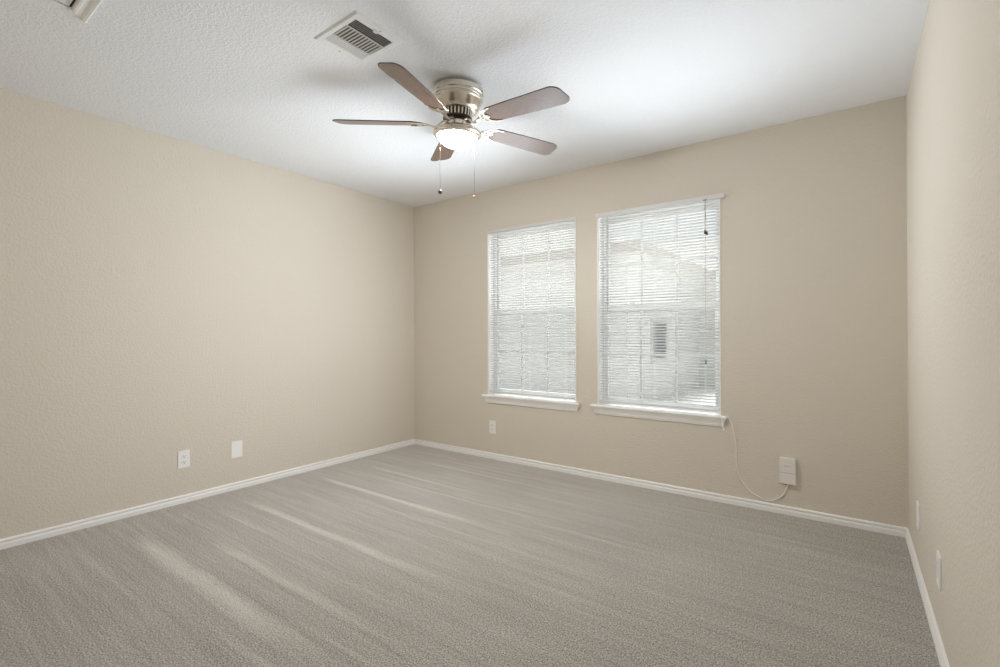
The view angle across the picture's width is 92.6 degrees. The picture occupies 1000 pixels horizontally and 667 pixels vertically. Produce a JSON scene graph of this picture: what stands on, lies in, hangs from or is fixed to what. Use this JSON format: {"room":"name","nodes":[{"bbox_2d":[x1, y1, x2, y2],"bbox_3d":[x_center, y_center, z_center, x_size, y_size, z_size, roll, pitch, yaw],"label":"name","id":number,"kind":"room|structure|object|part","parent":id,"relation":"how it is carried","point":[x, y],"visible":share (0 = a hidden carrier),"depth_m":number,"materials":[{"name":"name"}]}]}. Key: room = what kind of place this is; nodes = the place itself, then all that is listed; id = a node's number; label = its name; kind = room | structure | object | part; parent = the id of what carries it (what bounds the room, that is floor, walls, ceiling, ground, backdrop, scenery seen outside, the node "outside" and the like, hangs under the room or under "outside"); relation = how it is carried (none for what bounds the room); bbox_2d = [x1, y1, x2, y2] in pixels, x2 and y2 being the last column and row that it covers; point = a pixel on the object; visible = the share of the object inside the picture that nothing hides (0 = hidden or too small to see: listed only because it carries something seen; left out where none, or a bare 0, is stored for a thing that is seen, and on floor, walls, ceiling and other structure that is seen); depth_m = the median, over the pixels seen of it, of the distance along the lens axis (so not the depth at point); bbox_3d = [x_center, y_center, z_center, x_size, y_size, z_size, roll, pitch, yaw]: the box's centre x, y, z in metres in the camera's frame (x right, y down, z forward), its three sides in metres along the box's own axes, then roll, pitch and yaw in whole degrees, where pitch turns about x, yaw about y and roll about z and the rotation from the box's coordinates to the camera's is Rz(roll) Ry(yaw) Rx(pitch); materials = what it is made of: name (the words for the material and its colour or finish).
{"room":"empty bedroom","nodes":[
{"label":"empty bedroom","id":0,"kind":"room"},
{"bbox_2d":[0,88,414,538],"bbox_3d":[-2.099,-0.081,3.390,0.140,2.440,4.200,0,0,36],"label":"wall","id":1,"kind":"structure","parent":0,"point":[161,296],"depth_m":3.18,"materials":[{"name":"beige paint"}]},
{"bbox_2d":[178,450,189,468],"bbox_3d":[-2.128,0.847,3.218,0.010,0.116,0.071,0,0,36],"label":"wall outlet","id":2,"kind":"object","parent":1,"relation":"attached to","point":[183,456],"visible":1,"depth_m":3.21,"materials":[{"name":"white plastic"}]},
{"bbox_2d":[0,439,414,549],"bbox_3d":[-2.034,1.112,3.343,0.014,0.052,3.920,0,0,36],"label":"baseboard","id":3,"kind":"structure","parent":1,"relation":"attached to","point":[8,542],"depth_m":3.17,"materials":[{"name":"white paint"}]},
{"bbox_2d":[231,440,241,457],"bbox_3d":[-1.926,0.847,3.497,0.007,0.118,0.078,0,0,36],"label":"blank cover plate","id":4,"kind":"object","parent":1,"relation":"attached to","point":[236,447],"visible":1,"depth_m":3.49,"materials":[{"name":"white plastic"}]},
{"bbox_2d":[0,0,928,206],"bbox_3d":[-0.480,-1.368,2.204,4.163,0.120,4.200,0,0,36],"label":"ceiling","id":5,"kind":"structure","parent":0,"point":[252,80],"depth_m":2.39,"materials":[{"name":"white paint"}]},
{"bbox_2d":[32,0,102,22],"bbox_3d":[-1.555,-1.297,1.487,0.889,0.018,0.628,0,0,36],"label":"attic hatch","id":6,"kind":"object","parent":5,"relation":"attached to","point":[82,10],"visible":1,"depth_m":1.90,"materials":[{"name":"white paint"}]},
{"bbox_3d":[-1.553,-1.303,1.486,0.745,0.004,0.478,0,0,36],"label":"panel","id":7,"kind":"part","parent":6,"relation":"part of","materials":[{"name":"white paint"}]},
{"bbox_3d":[-1.389,-1.297,1.710,0.883,0.018,0.061,0,0,36],"label":"casing","id":8,"kind":"part","parent":6,"relation":"part of","materials":[{"name":"white paint"}]},
{"bbox_2d":[314,11,402,63],"bbox_3d":[-0.628,-1.301,2.125,0.300,0.014,0.253,0,0,36],"label":"ceiling vent","id":9,"kind":"object","parent":5,"relation":"in","point":[357,37],"visible":1,"depth_m":2.11,"materials":[{"name":"white metal"}]},
{"bbox_2d":[332,62,569,198],"bbox_3d":[-0.244,-0.999,2.502,1.279,0.617,1.226,0,0,20],"label":"ceiling fan","id":10,"kind":"object","parent":5,"relation":"hanging from","point":[458,101],"visible":1,"depth_m":2.45,"materials":[{"name":"brown wood"}]},
{"bbox_3d":[-0.653,-1.136,2.574,0.483,0.033,0.133,2,3,3],"label":"blade","id":11,"kind":"part","parent":10,"relation":"part of","materials":[{"name":"brown wood"}]},
{"bbox_3d":[-0.378,-1.104,2.156,0.133,0.033,0.483,3,3,21],"label":"blade","id":12,"kind":"part","parent":10,"relation":"part of","materials":[{"name":"brown wood"}]},
{"bbox_3d":[-0.340,-1.144,2.965,0.133,0.033,0.483,1,3,-15],"label":"blade","id":13,"kind":"part","parent":10,"relation":"part of","materials":[{"name":"brown wood"}]},
{"bbox_3d":[-0.231,-1.027,2.559,0.202,0.064,0.202,4,4,36],"label":"lamp shade","id":14,"kind":"part","parent":10,"relation":"part of","materials":[{"name":"white glass"}]},
{"bbox_2d":[443,106,471,117],"bbox_3d":[-0.225,-1.166,2.551,0.155,0.042,0.156,0,0,36],"label":"vent","id":15,"kind":"object","parent":10,"relation":"attached to","point":[454,111],"depth_m":2.49,"materials":[{"name":"silver metal"}]},
{"bbox_3d":[-0.131,-0.884,2.449,0.002,0.370,0.002,0,0,-15],"label":"pull chain","id":16,"kind":"part","parent":10,"relation":"part of","materials":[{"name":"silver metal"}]},
{"bbox_3d":[0.132,-1.116,2.785,0.484,0.025,0.134,0,0,-35],"label":"blade","id":17,"kind":"part","parent":10,"relation":"part of","materials":[{"name":"brown wood"}]},
{"bbox_3d":[0.105,-1.092,2.289,0.483,0.033,0.133,5,4,39],"label":"blade","id":18,"kind":"part","parent":10,"relation":"part of","materials":[{"name":"brown wood"}]},
{"bbox_2d":[0,444,939,666],"bbox_3d":[-0.472,1.192,2.200,4.163,0.120,4.200,0,0,36],"label":"floor","id":19,"kind":"structure","parent":0,"point":[414,555],"depth_m":2.20,"materials":[{"name":"carpet"}]},
{"bbox_2d":[414,95,907,527],"bbox_3d":[0.723,-0.089,3.840,3.883,2.440,0.140,0,0,36],"label":"wall","id":20,"kind":"structure","parent":0,"point":[813,210],"depth_m":3.07,"materials":[{"name":"beige paint"}]},
{"bbox_2d":[489,420,495,433],"bbox_3d":[-0.068,0.848,4.327,0.071,0.116,0.010,0,0,36],"label":"wall outlet","id":21,"kind":"object","parent":20,"relation":"attached to","point":[492,424],"visible":1,"depth_m":4.33,"materials":[{"name":"white plastic"}]},
{"bbox_2d":[482,217,580,411],"bbox_3d":[0.277,-0.153,4.142,0.979,1.566,0.175,0,0,36],"label":"window","id":22,"kind":"structure","parent":20,"relation":"in","point":[563,404],"depth_m":4.24,"materials":[{"name":"white paint"}]},
{"bbox_2d":[487,217,574,398],"bbox_3d":[0.255,-0.201,4.107,0.889,1.466,0.042,0,0,36],"label":"window blind","id":23,"kind":"object","parent":22,"relation":"attached to","point":[571,220],"visible":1,"depth_m":4.09,"materials":[{"name":"white plastic"}]},
{"bbox_3d":[0.261,0.526,4.111,0.863,0.013,0.024,0,0,36],"label":"rail","id":24,"kind":"part","parent":23,"relation":"part of","materials":[{"name":"white plastic"}]},
{"bbox_3d":[0.305,0.159,4.174,0.845,0.758,0.025,0,0,36],"label":"sash","id":25,"kind":"part","parent":22,"relation":"part of","materials":[{"name":"white plastic"}]},
{"bbox_3d":[0.320,-0.537,4.197,0.845,0.750,0.025,0,0,36],"label":"sash","id":26,"kind":"part","parent":22,"relation":"part of","materials":[{"name":"white plastic"}]},
{"bbox_2d":[590,199,727,426],"bbox_3d":[1.146,-0.150,3.506,0.980,1.554,0.175,0,0,36],"label":"window","id":27,"kind":"structure","parent":20,"relation":"in","point":[689,416],"depth_m":3.53,"materials":[{"name":"white paint"}]},
{"bbox_2d":[595,193,724,411],"bbox_3d":[1.127,-0.200,3.453,0.921,1.458,0.068,0,0,36],"label":"window blind","id":28,"kind":"object","parent":27,"relation":"attached to","point":[721,195],"visible":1,"depth_m":3.44,"materials":[{"name":"white plastic"}]},
{"bbox_3d":[0.851,-0.190,3.679,0.001,1.416,0.028,0,0,36],"label":"ladder cord","id":29,"kind":"part","parent":28,"relation":"part of","materials":[{"name":"white fabric"}]},
{"bbox_3d":[1.129,-0.191,3.476,0.001,1.416,0.028,0,0,36],"label":"ladder cord","id":30,"kind":"part","parent":28,"relation":"part of","materials":[{"name":"white fabric"}]},
{"bbox_3d":[1.131,0.522,3.475,0.861,0.013,0.024,0,0,36],"label":"rail","id":31,"kind":"part","parent":28,"relation":"part of","materials":[{"name":"white plastic"}]},
{"bbox_3d":[1.389,-0.366,3.228,0.002,1.093,0.002,0,0,36],"label":"pull cord","id":32,"kind":"part","parent":28,"relation":"part of","materials":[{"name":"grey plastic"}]},
{"bbox_3d":[1.189,-0.534,3.561,0.840,0.738,0.025,0,0,36],"label":"sash","id":33,"kind":"part","parent":27,"relation":"part of","materials":[{"name":"white plastic"}]},
{"bbox_3d":[1.175,0.156,3.537,0.840,0.758,0.025,0,0,36],"label":"sash","id":34,"kind":"part","parent":27,"relation":"part of","materials":[{"name":"white plastic"}]},
{"bbox_2d":[414,439,905,536],"bbox_3d":[0.681,1.105,3.776,3.883,0.052,0.014,0,0,36],"label":"baseboard","id":35,"kind":"structure","parent":20,"relation":"attached to","point":[894,530],"depth_m":3.28,"materials":[{"name":"white paint"}]},
{"bbox_2d":[727,416,795,500],"bbox_3d":[1.657,0.802,3.049,0.396,0.521,0.035,0,0,36],"label":"plug","id":36,"kind":"object","parent":20,"relation":"attached to","point":[787,465],"visible":1,"depth_m":2.95,"materials":[{"name":"white plastic"}]},
{"bbox_2d":[906,0,999,666],"bbox_3d":[1.147,-0.095,1.014,0.140,2.440,4.200,0,0,36],"label":"wall","id":37,"kind":"structure","parent":0,"point":[953,95],"depth_m":1.41,"materials":[{"name":"beige paint"}]},
{"bbox_2d":[916,501,919,530],"bbox_3d":[1.941,0.845,2.218,0.007,0.118,0.078,0,0,36],"label":"blank cover plate","id":38,"kind":"object","parent":37,"relation":"attached to","point":[917,502],"visible":1,"depth_m":2.19,"materials":[{"name":"white plastic"}]},
{"bbox_2d":[905,528,949,666],"bbox_3d":[1.088,1.100,1.058,0.014,0.052,3.920,0,0,36],"label":"baseboard","id":39,"kind":"structure","parent":37,"relation":"attached to","point":[941,654],"depth_m":1.90,"materials":[{"name":"white paint"}]},
{"bbox_2d":[936,550,941,590],"bbox_3d":[1.564,0.844,1.703,0.007,0.118,0.078,0,0,36],"label":"blank cover plate","id":40,"kind":"object","parent":37,"relation":"attached to","point":[938,557],"visible":1,"depth_m":1.69,"materials":[{"name":"white plastic"}]},
{"label":"outside","id":41,"kind":"structure","parent":0,"visible":0},
{"bbox_2d":[663,387,714,404],"bbox_3d":[16.885,1.491,29.201,80.000,0.150,59.840,0,0,36],"label":"ground","id":42,"kind":"structure","parent":41,"point":[705,391],"depth_m":10.66,"materials":[{"name":"white"}]},
{"bbox_2d":[499,229,715,400],"bbox_3d":[5.748,-0.824,11.457,22.000,4.500,9.630,0,0,36],"label":"house","id":43,"kind":"structure","parent":42,"relation":"on","point":[505,340],"depth_m":9.76,"materials":[{"name":"grey"}]},
{"bbox_3d":[3.329,0.141,10.000,0.009,0.740,0.840,0,0,36],"label":"pane","id":44,"kind":"part","parent":43,"relation":"part of","materials":[{"name":"clear glass"}]}
]}

